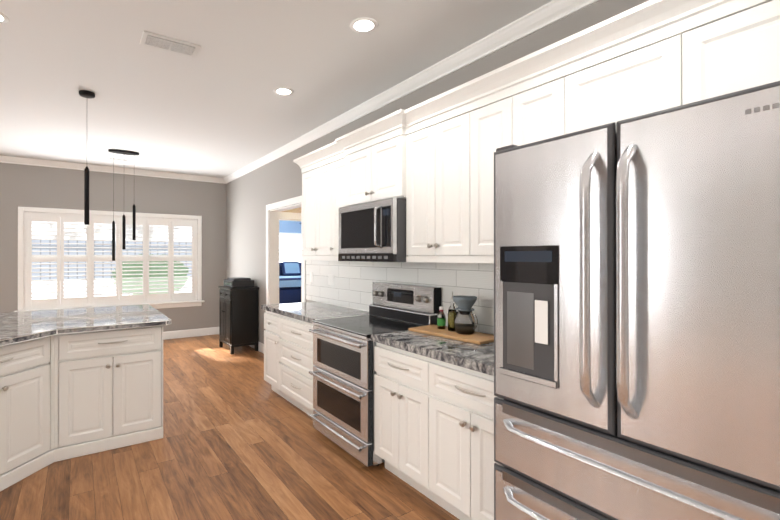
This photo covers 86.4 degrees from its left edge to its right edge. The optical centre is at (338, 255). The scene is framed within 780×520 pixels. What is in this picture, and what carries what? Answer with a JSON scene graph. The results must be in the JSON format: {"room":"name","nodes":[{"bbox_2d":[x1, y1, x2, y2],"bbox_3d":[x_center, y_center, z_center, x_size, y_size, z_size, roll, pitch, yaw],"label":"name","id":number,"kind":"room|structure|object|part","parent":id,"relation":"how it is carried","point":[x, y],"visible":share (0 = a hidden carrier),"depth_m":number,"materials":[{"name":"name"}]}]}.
{"room":"kitchen","nodes":[
{"label":"kitchen","id":0,"kind":"room"},
{"bbox_2d":[0,162,225,331],"bbox_3d":[-5.085,0.011,5.891,7.240,2.875,0.140,0,0,-32],"label":"wall","id":1,"kind":"structure","parent":0,"point":[21,185],"depth_m":6.80,"materials":[{"name":"grey paint"}]},
{"bbox_2d":[14,207,204,311],"bbox_3d":[-3.615,0.097,6.775,2.710,1.625,0.215,0,0,-32],"label":"window","id":2,"kind":"structure","parent":1,"relation":"in","point":[22,211],"depth_m":6.58,"materials":[{"name":"white wood"}]},
{"bbox_2d":[25,213,196,308],"bbox_3d":[-3.608,0.082,6.764,2.466,1.431,0.065,0,0,-32],"label":"window shutters","id":3,"kind":"object","parent":2,"relation":"attached to","point":[90,299],"visible":0.98,"depth_m":6.66,"materials":[{"name":"white wood"}]},
{"bbox_3d":[-3.654,0.083,6.837,2.490,1.455,0.040,0,0,-32],"label":"window sashes","id":4,"kind":"part","parent":2,"relation":"part of","materials":[{"name":"white wood"}]},
{"bbox_2d":[0,155,223,183],"bbox_3d":[-5.083,-1.384,5.769,6.930,0.086,0.074,0,0,-32],"label":"crown molding","id":5,"kind":"structure","parent":1,"relation":"attached to","point":[3,159],"depth_m":6.61,"materials":[{"name":"white wood"}]},
{"bbox_2d":[163,327,218,339],"bbox_3d":[-5.090,1.380,5.793,7.070,0.135,0.016,0,0,-32],"label":"baseboard","id":6,"kind":"structure","parent":1,"relation":"attached to","point":[189,333],"depth_m":7.33,"materials":[{"name":"white wood"}]},
{"bbox_2d":[0,334,459,519],"bbox_3d":[-1.323,1.495,4.575,12.600,0.100,15.000,0,0,-32],"label":"floor","id":7,"kind":"structure","parent":0,"point":[241,439],"depth_m":2.75,"materials":[{"name":"brown wood"}]},
{"bbox_2d":[0,304,170,490],"bbox_3d":[-2.198,0.975,2.722,2.060,0.932,2.520,0,0,-32],"label":"kitchen island","id":8,"kind":"object","parent":7,"relation":"on","point":[76,382],"visible":1,"depth_m":2.98,"materials":[{"name":"white wood"}]},
{"bbox_2d":[218,286,258,353],"bbox_3d":[-1.573,0.966,6.381,0.462,0.975,0.636,0,0,-32],"label":"cabinet","id":9,"kind":"object","parent":7,"relation":"on","point":[238,317],"visible":1,"depth_m":6.16,"materials":[{"name":"black paint"}]},
{"bbox_2d":[224,277,253,287],"bbox_3d":[-1.558,0.416,6.403,0.344,0.134,0.460,0,0,-32],"label":"stereo","id":10,"kind":"object","parent":9,"relation":"on","point":[237,282],"visible":0.96,"depth_m":6.23,"materials":[{"name":"black plastic"}]},
{"bbox_2d":[279,262,300,303],"bbox_3d":[-1.154,0.824,12.081,2.240,1.274,1.550,0,0,-32],"label":"bed","id":11,"kind":"object","parent":7,"relation":"on","point":[289,282],"visible":0.19,"depth_m":11.19,"materials":[{"name":"blue fabric"}]},
{"bbox_2d":[263,305,332,392],"bbox_3d":[-0.417,1.006,4.397,0.655,0.878,0.399,0,0,-32],"label":"base cabinet","id":12,"kind":"object","parent":7,"relation":"on","point":[270,316],"depth_m":4.24,"materials":[{"name":"white wood"}]},
{"bbox_2d":[277,305,380,414],"bbox_3d":[-0.106,1.005,3.904,0.655,0.878,0.767,0,0,-32],"label":"base cabinet","id":13,"kind":"object","parent":7,"relation":"on","point":[294,338],"depth_m":3.76,"materials":[{"name":"white wood"}]},
{"bbox_2d":[309,282,440,466],"bbox_3d":[0.258,0.840,3.226,0.746,1.205,0.755,0,0,-32],"label":"range","id":14,"kind":"object","parent":7,"relation":"on","point":[343,372],"visible":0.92,"depth_m":3.07,"materials":[{"name":"metal"}]},
{"bbox_2d":[371,333,477,494],"bbox_3d":[0.646,1.003,2.714,0.655,0.878,0.504,0,0,-32],"label":"base cabinet","id":15,"kind":"object","parent":7,"relation":"on","point":[399,358],"depth_m":2.53,"materials":[{"name":"white wood"}]},
{"bbox_2d":[425,342,496,519],"bbox_3d":[0.938,1.002,2.251,0.655,0.878,0.590,0,0,-32],"label":"base cabinet","id":16,"kind":"object","parent":7,"relation":"on","point":[434,396],"depth_m":2.14,"materials":[{"name":"white wood"}]},
{"bbox_2d":[408,325,493,344],"bbox_3d":[0.760,0.516,2.722,0.260,0.019,0.580,0,0,-36],"label":"cutting board","id":17,"kind":"object","parent":16,"relation":"on","point":[478,338],"visible":0.83,"depth_m":2.64,"materials":[{"name":"brown wood"}]},
{"bbox_2d":[437,307,445,328],"bbox_3d":[0.710,0.430,2.857,0.057,0.152,0.057,0,0,-32],"label":"bottle","id":18,"kind":"object","parent":17,"relation":"on","point":[441,320],"visible":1,"depth_m":2.84,"materials":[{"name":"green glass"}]},
{"bbox_2d":[448,292,456,330],"bbox_3d":[0.764,0.375,2.772,0.062,0.262,0.061,0,0,-32],"label":"oil bottle","id":19,"kind":"object","parent":17,"relation":"on","point":[452,312],"visible":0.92,"depth_m":2.75,"materials":[{"name":"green glass"}]},
{"bbox_2d":[453,295,477,334],"bbox_3d":[0.826,0.387,2.673,0.156,0.238,0.180,0,0,-32],"label":"coffee maker","id":20,"kind":"object","parent":17,"relation":"on","point":[465,318],"visible":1,"depth_m":2.63,"materials":[{"name":"clear glass"}]},
{"bbox_2d":[494,81,779,519],"bbox_3d":[1.210,0.504,1.487,0.966,1.870,0.930,0,0,-32],"label":"fridge","id":21,"kind":"object","parent":7,"relation":"on","point":[637,318],"visible":1,"depth_m":1.21,"materials":[{"name":"grey metal"}]},
{"bbox_2d":[0,0,551,177],"bbox_3d":[-1.323,-1.480,4.581,12.600,0.100,15.000,0,0,-32],"label":"ceiling","id":22,"kind":"structure","parent":0,"point":[217,106],"depth_m":3.16,"materials":[{"name":"white paint"}]},
{"bbox_2d":[0,12,8,23],"bbox_3d":[-2.081,-1.432,2.457,0.175,0.004,0.175,0,0,19],"label":"recessed light","id":23,"kind":"object","parent":22,"relation":"in","point":[3,19],"depth_m":2.50,"materials":[{"name":"white"}]},
{"bbox_2d":[79,90,94,224],"bbox_3d":[-2.217,-0.851,3.625,0.124,1.161,0.124,0,0,-32],"label":"pendant light","id":24,"kind":"object","parent":22,"relation":"hanging from","point":[86,94],"visible":1,"depth_m":3.61,"materials":[{"name":"black metal"}]},
{"bbox_2d":[108,149,138,260],"bbox_3d":[-2.947,-0.677,5.650,0.379,1.500,0.150,0,0,-32],"label":"pendant light","id":25,"kind":"object","parent":22,"relation":"hanging from","point":[123,152],"visible":1,"depth_m":5.63,"materials":[{"name":"black metal"}]},
{"bbox_2d":[140,31,200,57],"bbox_3d":[-1.145,-1.427,2.801,0.360,0.013,0.190,0,0,-32],"label":"ceiling vent","id":26,"kind":"object","parent":22,"relation":"in","point":[153,40],"visible":1,"depth_m":2.78,"materials":[{"name":"white metal"}]},
{"bbox_2d":[274,87,293,95],"bbox_3d":[-0.482,-1.430,3.598,0.175,0.004,0.175,0,0,19],"label":"recessed light","id":27,"kind":"object","parent":22,"relation":"in","point":[281,90],"depth_m":3.59,"materials":[{"name":"white plastic"}]},
{"bbox_2d":[350,17,377,32],"bbox_3d":[0.155,-1.432,2.569,0.175,0.004,0.175,0,0,-38],"label":"recessed light","id":28,"kind":"object","parent":22,"relation":"in","point":[362,25],"depth_m":2.56,"materials":[{"name":"white plastic"}]},
{"bbox_2d":[279,220,300,235],"bbox_3d":[-2.045,0.025,12.838,4.880,2.875,0.140,0,0,-32],"label":"wall","id":29,"kind":"structure","parent":0,"point":[289,226],"depth_m":13.07,"materials":[{"name":"blue paint"}]},
{"bbox_2d":[282,207,300,219],"bbox_3d":[-0.702,0.016,8.483,2.940,2.875,0.140,0,0,-32],"label":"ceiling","id":30,"kind":"structure","parent":0,"point":[296,210],"depth_m":8.27,"materials":[{"name":"beige paint"}]},
{"bbox_2d":[226,0,648,343],"bbox_3d":[0.717,0.005,3.353,0.140,2.875,10.350,0,0,-32],"label":"wall","id":31,"kind":"structure","parent":0,"point":[251,195],"depth_m":5.36,"materials":[{"name":"grey paint"}]},
{"bbox_2d":[249,341,263,352],"bbox_3d":[-1.579,1.382,6.838,0.016,0.135,1.940,0,0,-32],"label":"baseboard","id":32,"kind":"structure","parent":31,"relation":"attached to","point":[260,345],"depth_m":6.19,"materials":[{"name":"white wood"}]},
{"bbox_2d":[266,195,305,304],"bbox_3d":[-0.668,0.355,5.543,0.176,2.183,1.215,0,0,-32],"label":"door frame","id":33,"kind":"structure","parent":31,"relation":"attached to","point":[274,216],"depth_m":5.69,"materials":[{"name":"white wood"}]},
{"bbox_2d":[301,156,328,260],"bbox_3d":[-0.089,-0.431,4.176,0.337,0.960,0.596,0,0,-32],"label":"upper cabinet","id":34,"kind":"object","parent":31,"relation":"attached to","point":[315,176],"depth_m":4.08,"materials":[{"name":"white wood"}]},
{"bbox_2d":[329,152,344,260],"bbox_3d":[0.150,-0.431,3.799,0.337,0.960,0.297,0,0,-32],"label":"upper cabinet","id":35,"kind":"object","parent":31,"relation":"attached to","point":[337,161],"depth_m":3.78,"materials":[{"name":"white wood"}]},
{"bbox_2d":[345,124,404,206],"bbox_3d":[0.411,-0.664,3.353,0.372,0.497,0.736,0,0,-32],"label":"upper cabinet","id":36,"kind":"object","parent":31,"relation":"attached to","point":[375,166],"depth_m":3.20,"materials":[{"name":"white wood"}]},
{"bbox_2d":[338,197,407,261],"bbox_3d":[0.352,-0.181,3.315,0.509,0.460,0.735,0,0,-32],"label":"microwave","id":37,"kind":"object","parent":36,"relation":"attached to","point":[374,231],"visible":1,"depth_m":3.09,"materials":[{"name":"grey metal"}]},
{"bbox_2d":[306,260,493,334],"bbox_3d":[0.730,0.288,3.193,0.007,0.476,4.228,0,0,-32],"label":"backsplash","id":38,"kind":"structure","parent":31,"relation":"attached to","point":[351,287],"depth_m":3.48,"materials":[{"name":"tile"}]},
{"bbox_2d":[310,272,312,281],"bbox_3d":[-0.326,0.256,4.852,0.006,0.116,0.072,0,0,-32],"label":"electrical outlet plate","id":39,"kind":"object","parent":38,"relation":"attached to","point":[311,273],"depth_m":4.84,"materials":[{"name":"white plastic"}]},
{"bbox_2d":[224,0,598,183],"bbox_3d":[0.626,-1.389,3.298,0.074,0.086,10.350,0,0,-32],"label":"crown molding","id":40,"kind":"structure","parent":31,"relation":"attached to","point":[547,14],"depth_m":3.04,"materials":[{"name":"white wood"}]},
{"bbox_2d":[405,104,464,262],"bbox_3d":[0.776,-0.433,2.808,0.337,0.960,0.571,0,0,-32],"label":"upper cabinet","id":41,"kind":"object","parent":31,"relation":"attached to","point":[431,161],"depth_m":2.71,"materials":[{"name":"white wood"}]},
{"bbox_2d":[465,64,564,262],"bbox_3d":[1.081,-0.434,2.325,0.337,0.960,0.571,0,0,-32],"label":"upper cabinet","id":42,"kind":"object","parent":31,"relation":"attached to","point":[531,109],"depth_m":2.34,"materials":[{"name":"white wood"}]},
{"bbox_2d":[565,0,779,133],"bbox_3d":[1.478,-0.698,1.697,0.337,0.435,0.914,0,0,-32],"label":"upper cabinet","id":43,"kind":"object","parent":31,"relation":"attached to","point":[723,47],"depth_m":1.61,"materials":[{"name":"white wood"}]},
{"label":"outside","id":44,"kind":"structure","parent":0,"visible":0},
{"bbox_2d":[32,217,191,298],"bbox_3d":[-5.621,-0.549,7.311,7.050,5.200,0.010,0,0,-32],"label":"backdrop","id":45,"kind":"structure","parent":44,"point":[95,253],"depth_m":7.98,"materials":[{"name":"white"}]},
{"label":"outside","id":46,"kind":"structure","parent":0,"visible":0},
{"bbox_2d":[279,232,300,261],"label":"bedroom window","id":47,"kind":"structure","parent":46,"point":[288,254],"depth_m":13.38,"materials":[{"name":"white"}]}
]}

